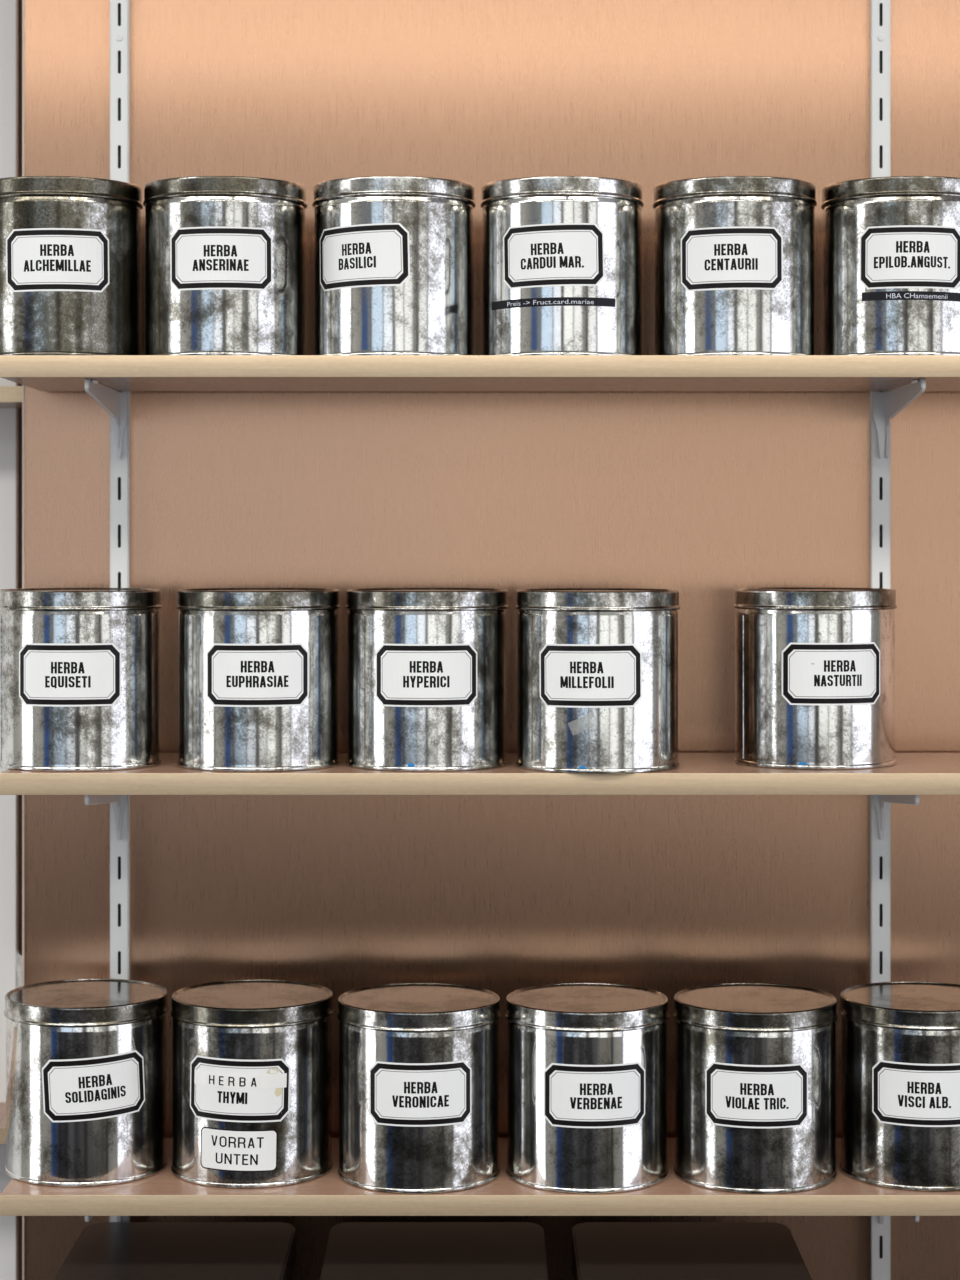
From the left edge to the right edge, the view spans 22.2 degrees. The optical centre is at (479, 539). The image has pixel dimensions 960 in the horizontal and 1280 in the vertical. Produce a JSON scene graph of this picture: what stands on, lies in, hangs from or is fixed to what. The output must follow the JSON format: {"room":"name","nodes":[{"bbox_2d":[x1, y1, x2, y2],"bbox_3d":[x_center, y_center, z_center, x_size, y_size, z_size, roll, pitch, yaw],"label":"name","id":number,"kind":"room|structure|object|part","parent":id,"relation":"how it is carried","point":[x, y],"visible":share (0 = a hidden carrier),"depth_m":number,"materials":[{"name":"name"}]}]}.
{"room":"pharmacy","nodes":[
{"label":"pharmacy","id":0,"kind":"room"},
{"bbox_2d":[0,0,15,1279],"bbox_3d":[-1.858,0.325,2.855,2.684,3.050,0.270,0,0,0],"label":"wall","id":1,"kind":"structure","parent":0,"point":[7,7],"depth_m":2.72,"materials":[{"name":"white paint"}]},
{"bbox_2d":[0,1102,5,1143],"bbox_3d":[-0.860,0.634,2.757,0.920,0.017,0.315,0,0,0],"label":"shelf board","id":2,"kind":"object","parent":1,"relation":"attached to","point":[2,1104],"visible":0.05,"depth_m":2.62,"materials":[{"name":"brown laminate"}]},
{"bbox_2d":[15,948,21,987],"bbox_3d":[-0.432,0.539,2.705,0.161,0.172,0.161,0,0,0],"label":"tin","id":3,"kind":"object","parent":2,"relation":"on","point":[18,966],"visible":0.09,"depth_m":2.67,"materials":[{"name":"silver metal"}]},
{"bbox_3d":[-0.432,0.463,2.705,0.161,0.019,0.161,0,0,0],"label":"lid","id":4,"kind":"part","parent":3,"relation":"part of","materials":[{"name":"silver metal"}]},
{"bbox_2d":[0,386,21,408],"bbox_3d":[-0.860,-0.155,2.757,0.920,0.017,0.315,0,0,0],"label":"shelf board","id":5,"kind":"object","parent":1,"relation":"attached to","point":[10,396],"visible":0.15,"depth_m":2.60,"materials":[{"name":"brown laminate"}]},
{"bbox_2d":[16,0,21,1279],"bbox_3d":[-0.358,0.325,2.855,0.316,3.050,0.270,0,0,0],"label":"trim","id":6,"kind":"structure","parent":1,"relation":"attached to","point":[18,2],"depth_m":2.72,"materials":[{"name":"brown"}]},
{"bbox_2d":[24,0,959,1279],"bbox_3d":[0.562,0.325,2.558,2.075,3.050,0.016,0,0,0],"label":"wall","id":7,"kind":"structure","parent":0,"point":[705,496],"depth_m":2.55,"materials":[{"name":"brown paint"}]},
{"bbox_2d":[22,0,23,1279],"bbox_3d":[-0.476,0.325,2.557,0.002,3.050,0.017,0,0,0],"label":"trim","id":8,"kind":"structure","parent":7,"relation":"attached to","point":[22,0],"depth_m":2.55,"materials":[{"name":"beige"}]},
{"bbox_2d":[110,0,129,1221],"bbox_3d":[-0.375,0.335,2.544,0.020,2.990,0.012,0,0,0],"label":"wall rail","id":9,"kind":"object","parent":7,"relation":"attached to","point":[119,9],"visible":0.44,"depth_m":2.54,"materials":[{"name":"white metal"}]},
{"bbox_2d":[85,1216,121,1221],"bbox_3d":[-0.375,0.675,2.436,0.018,0.070,0.207,0,0,0],"label":"shelf bracket","id":10,"kind":"object","parent":9,"relation":"attached to","point":[87,1218],"visible":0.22,"depth_m":2.35,"materials":[{"name":"grey metal"}]},
{"bbox_2d":[85,379,127,458],"bbox_3d":[-0.375,-0.119,2.436,0.018,0.070,0.207,0,0,0],"label":"shelf bracket","id":11,"kind":"object","parent":9,"relation":"attached to","point":[114,402],"visible":1,"depth_m":2.51,"materials":[{"name":"grey metal"}]},
{"bbox_3d":[-0.375,-0.119,2.436,0.003,0.069,0.205,0,0,0],"label":"arm plate","id":12,"kind":"part","parent":11,"relation":"part of","materials":[{"name":"grey metal"}]},
{"bbox_2d":[85,795,127,839],"bbox_3d":[-0.375,0.276,2.436,0.018,0.070,0.207,0,0,0],"label":"shelf bracket","id":13,"kind":"object","parent":9,"relation":"attached to","point":[118,802],"visible":0.63,"depth_m":2.53,"materials":[{"name":"grey metal"}]},
{"bbox_3d":[-0.375,0.277,2.436,0.003,0.069,0.205,0,0,0],"label":"arm plate","id":14,"kind":"part","parent":13,"relation":"part of","materials":[{"name":"grey metal"}]},
{"bbox_2d":[0,355,959,390],"bbox_3d":[0.448,-0.165,2.426,1.805,0.021,0.222,0,0,0],"label":"shelf board","id":15,"kind":"object","parent":7,"relation":"attached to","point":[38,372],"visible":0.98,"depth_m":2.31,"materials":[{"name":"brown laminate"}]},
{"bbox_2d":[0,176,142,354],"bbox_3d":[-0.413,-0.261,2.409,0.161,0.172,0.161,0,0,0],"label":"tin","id":16,"kind":"object","parent":15,"relation":"on","point":[70,246],"visible":0.84,"depth_m":2.34,"materials":[{"name":"silver metal"}]},
{"bbox_3d":[-0.413,-0.338,2.409,0.161,0.019,0.161,0,0,0],"label":"lid","id":17,"kind":"part","parent":16,"relation":"part of","materials":[{"name":"silver metal"}]},
{"bbox_2d":[143,176,306,354],"bbox_3d":[-0.251,-0.261,2.409,0.161,0.172,0.161,0,0,0],"label":"tin","id":18,"kind":"object","parent":15,"relation":"on","point":[225,255],"visible":0.8,"depth_m":2.34,"materials":[{"name":"silver metal"}]},
{"bbox_3d":[-0.251,-0.338,2.409,0.161,0.019,0.161,0,0,0],"label":"lid","id":19,"kind":"part","parent":18,"relation":"part of","materials":[{"name":"silver metal"}]},
{"bbox_2d":[312,176,475,354],"bbox_3d":[-0.085,-0.261,2.409,0.161,0.172,0.161,0,0,0],"label":"tin","id":20,"kind":"object","parent":15,"relation":"on","point":[394,255],"visible":0.8,"depth_m":2.34,"materials":[{"name":"silver metal"}]},
{"bbox_3d":[-0.085,-0.338,2.409,0.161,0.019,0.161,0,0,0],"label":"lid","id":21,"kind":"part","parent":20,"relation":"part of","materials":[{"name":"silver metal"}]},
{"bbox_2d":[480,176,643,354],"bbox_3d":[0.081,-0.261,2.409,0.161,0.172,0.161,0,0,0],"label":"tin","id":22,"kind":"object","parent":15,"relation":"on","point":[562,255],"visible":0.86,"depth_m":2.34,"materials":[{"name":"silver metal"}]},
{"bbox_3d":[0.081,-0.338,2.409,0.161,0.019,0.161,0,0,0],"label":"lid","id":23,"kind":"part","parent":22,"relation":"part of","materials":[{"name":"silver metal"}]},
{"bbox_2d":[653,176,816,354],"bbox_3d":[0.251,-0.261,2.409,0.161,0.172,0.161,0,0,0],"label":"tin","id":24,"kind":"object","parent":15,"relation":"on","point":[735,255],"visible":0.84,"depth_m":2.34,"materials":[{"name":"silver metal"}]},
{"bbox_3d":[0.251,-0.338,2.409,0.161,0.019,0.161,0,0,0],"label":"lid","id":25,"kind":"part","parent":24,"relation":"part of","materials":[{"name":"silver metal"}]},
{"bbox_2d":[821,176,959,354],"bbox_3d":[0.417,-0.261,2.409,0.161,0.172,0.161,0,0,0],"label":"tin","id":26,"kind":"object","parent":15,"relation":"on","point":[891,245],"visible":0.89,"depth_m":2.34,"materials":[{"name":"silver metal"}]},
{"bbox_3d":[0.417,-0.338,2.409,0.161,0.019,0.161,0,0,0],"label":"lid","id":27,"kind":"part","parent":26,"relation":"part of","materials":[{"name":"silver metal"}]},
{"bbox_2d":[0,1138,959,1215],"bbox_3d":[0.448,0.630,2.426,1.805,0.020,0.222,0,0,0],"label":"shelf board","id":28,"kind":"object","parent":7,"relation":"attached to","point":[163,1193],"visible":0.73,"depth_m":2.31,"materials":[{"name":"brown laminate"}]},
{"bbox_2d":[4,979,167,1186],"bbox_3d":[-0.390,0.534,2.421,0.161,0.172,0.161,0,0,0],"label":"tin","id":29,"kind":"object","parent":28,"relation":"on","point":[86,1058],"visible":1,"depth_m":2.35,"materials":[{"name":"silver metal"}]},
{"bbox_3d":[-0.390,0.458,2.421,0.161,0.019,0.161,0,0,0],"label":"lid","id":30,"kind":"part","parent":29,"relation":"part of","materials":[{"name":"silver metal"}]},
{"bbox_2d":[170,979,333,1188],"bbox_3d":[-0.225,0.534,2.417,0.161,0.172,0.161,0,0,0],"label":"tin","id":31,"kind":"object","parent":28,"relation":"on","point":[252,1059],"visible":1,"depth_m":2.35,"materials":[{"name":"silver metal"}]},
{"bbox_3d":[-0.225,0.458,2.417,0.161,0.019,0.161,0,0,0],"label":"lid","id":32,"kind":"part","parent":31,"relation":"part of","materials":[{"name":"silver metal"}]},
{"bbox_2d":[337,983,500,1193],"bbox_3d":[-0.060,0.534,2.397,0.161,0.172,0.161,0,0,0],"label":"tin","id":33,"kind":"object","parent":28,"relation":"on","point":[419,1062],"visible":1,"depth_m":2.33,"materials":[{"name":"silver metal"}]},
{"bbox_3d":[-0.060,0.458,2.397,0.161,0.019,0.161,0,0,0],"label":"lid","id":34,"kind":"part","parent":33,"relation":"part of","materials":[{"name":"silver metal"}]},
{"bbox_2d":[505,983,668,1193],"bbox_3d":[0.105,0.534,2.397,0.161,0.172,0.161,0,0,0],"label":"tin","id":35,"kind":"object","parent":28,"relation":"on","point":[587,1062],"visible":1,"depth_m":2.33,"materials":[{"name":"silver metal"}]},
{"bbox_3d":[0.105,0.458,2.397,0.161,0.019,0.161,0,0,0],"label":"lid","id":36,"kind":"part","parent":35,"relation":"part of","materials":[{"name":"silver metal"}]},
{"bbox_2d":[673,983,837,1193],"bbox_3d":[0.270,0.534,2.397,0.161,0.172,0.161,0,0,0],"label":"tin","id":37,"kind":"object","parent":28,"relation":"on","point":[755,1063],"visible":1,"depth_m":2.33,"materials":[{"name":"silver metal"}]},
{"bbox_3d":[0.270,0.458,2.397,0.161,0.019,0.161,0,0,0],"label":"lid","id":38,"kind":"part","parent":37,"relation":"part of","materials":[{"name":"silver metal"}]},
{"bbox_2d":[839,981,959,1191],"bbox_3d":[0.435,0.534,2.405,0.161,0.172,0.161,0,0,0],"label":"tin","id":39,"kind":"object","parent":28,"relation":"on","point":[900,1041],"visible":1,"depth_m":2.34,"materials":[{"name":"silver metal"}]},
{"bbox_3d":[0.435,0.458,2.405,0.161,0.019,0.161,0,0,0],"label":"lid","id":40,"kind":"part","parent":39,"relation":"part of","materials":[{"name":"silver metal"}]},
{"bbox_2d":[0,753,959,794],"bbox_3d":[0.448,0.231,2.426,1.805,0.021,0.222,0,0,0],"label":"shelf board","id":41,"kind":"object","parent":7,"relation":"attached to","point":[696,773],"visible":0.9,"depth_m":2.31,"materials":[{"name":"brown laminate"}]},
{"bbox_2d":[0,588,161,771],"bbox_3d":[-0.394,0.135,2.405,0.161,0.172,0.161,0,0,0],"label":"tin","id":42,"kind":"object","parent":41,"relation":"on","point":[80,667],"visible":1,"depth_m":2.34,"materials":[{"name":"silver metal"}]},
{"bbox_3d":[-0.394,0.058,2.405,0.161,0.019,0.161,0,0,0],"label":"lid","id":43,"kind":"part","parent":42,"relation":"part of","materials":[{"name":"silver metal"}]},
{"bbox_2d":[176,588,339,771],"bbox_3d":[-0.218,0.135,2.402,0.161,0.172,0.161,0,0,0],"label":"tin","id":44,"kind":"object","parent":41,"relation":"on","point":[258,668],"visible":1,"depth_m":2.33,"materials":[{"name":"silver metal"}]},
{"bbox_3d":[-0.218,0.058,2.402,0.161,0.019,0.161,0,0,0],"label":"lid","id":45,"kind":"part","parent":44,"relation":"part of","materials":[{"name":"silver metal"}]},
{"bbox_2d":[345,588,508,771],"bbox_3d":[-0.052,0.135,2.405,0.161,0.172,0.161,0,0,0],"label":"tin","id":46,"kind":"object","parent":41,"relation":"on","point":[427,667],"visible":1,"depth_m":2.34,"materials":[{"name":"silver metal"}]},
{"bbox_3d":[-0.052,0.058,2.405,0.161,0.019,0.161,0,0,0],"label":"lid","id":47,"kind":"part","parent":46,"relation":"part of","materials":[{"name":"silver metal"}]},
{"bbox_2d":[515,588,679,773],"bbox_3d":[0.115,0.135,2.386,0.161,0.172,0.161,0,0,0],"label":"tin","id":48,"kind":"object","parent":41,"relation":"on","point":[597,668],"visible":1,"depth_m":2.32,"materials":[{"name":"silver metal"}]},
{"bbox_3d":[0.115,0.058,2.386,0.161,0.019,0.161,0,0,0],"label":"lid","id":49,"kind":"part","parent":48,"relation":"part of","materials":[{"name":"silver metal"}]},
{"bbox_2d":[733,587,896,769],"bbox_3d":[0.332,0.135,2.425,0.161,0.172,0.161,0,0,0],"label":"tin","id":50,"kind":"object","parent":41,"relation":"on","point":[815,667],"visible":1,"depth_m":2.36,"materials":[{"name":"silver metal"}]},
{"bbox_3d":[0.332,0.058,2.425,0.161,0.019,0.161,0,0,0],"label":"lid","id":51,"kind":"part","parent":50,"relation":"part of","materials":[{"name":"silver metal"}]},
{"bbox_2d":[870,0,889,1279],"bbox_3d":[0.417,0.335,2.544,0.020,2.990,0.012,0,0,0],"label":"wall rail","id":52,"kind":"object","parent":7,"relation":"attached to","point":[879,9],"visible":0.51,"depth_m":2.54,"materials":[{"name":"white metal"}]},
{"bbox_2d":[873,795,918,839],"bbox_3d":[0.417,0.276,2.436,0.018,0.070,0.207,0,0,0],"label":"shelf bracket","id":53,"kind":"object","parent":52,"relation":"attached to","point":[881,802],"visible":0.66,"depth_m":2.53,"materials":[{"name":"grey metal"}]},
{"bbox_3d":[0.417,0.277,2.436,0.003,0.069,0.205,0,0,0],"label":"arm plate","id":54,"kind":"part","parent":53,"relation":"part of","materials":[{"name":"grey metal"}]},
{"bbox_2d":[879,1216,918,1223],"bbox_3d":[0.417,0.675,2.436,0.018,0.070,0.207,0,0,0],"label":"shelf bracket","id":55,"kind":"object","parent":52,"relation":"attached to","point":[881,1218],"visible":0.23,"depth_m":2.36,"materials":[{"name":"grey metal"}]},
{"bbox_2d":[873,379,925,458],"bbox_3d":[0.417,-0.119,2.436,0.018,0.070,0.207,0,0,0],"label":"shelf bracket","id":56,"kind":"object","parent":52,"relation":"attached to","point":[886,405],"visible":1,"depth_m":2.53,"materials":[{"name":"grey metal"}]},
{"bbox_3d":[0.423,-0.119,2.436,0.003,0.069,0.205,0,0,0],"label":"arm plate","id":57,"kind":"part","parent":56,"relation":"part of","materials":[{"name":"grey metal"}]},
{"bbox_3d":[0.448,1.008,2.426,1.805,0.020,0.222,0,0,0],"label":"shelf board","id":58,"kind":"object","parent":7,"relation":"attached to","visible":0},
{"bbox_2d":[54,1222,295,1279],"bbox_3d":[-0.296,0.848,2.370,0.216,0.300,0.270,0,0,0],"label":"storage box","id":59,"kind":"object","parent":58,"relation":"on","point":[102,1250],"visible":1,"depth_m":2.40,"materials":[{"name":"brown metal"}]},
{"bbox_2d":[320,1222,547,1279],"bbox_3d":[-0.043,0.848,2.370,0.216,0.300,0.270,0,0,0],"label":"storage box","id":60,"kind":"object","parent":58,"relation":"on","point":[355,1250],"visible":1,"depth_m":2.40,"materials":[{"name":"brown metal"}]},
{"bbox_2d":[572,1222,811,1279],"bbox_3d":[0.204,0.848,2.370,0.221,0.300,0.270,0,0,0],"label":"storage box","id":61,"kind":"object","parent":58,"relation":"on","point":[600,1250],"visible":1,"depth_m":2.40,"materials":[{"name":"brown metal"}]}
]}

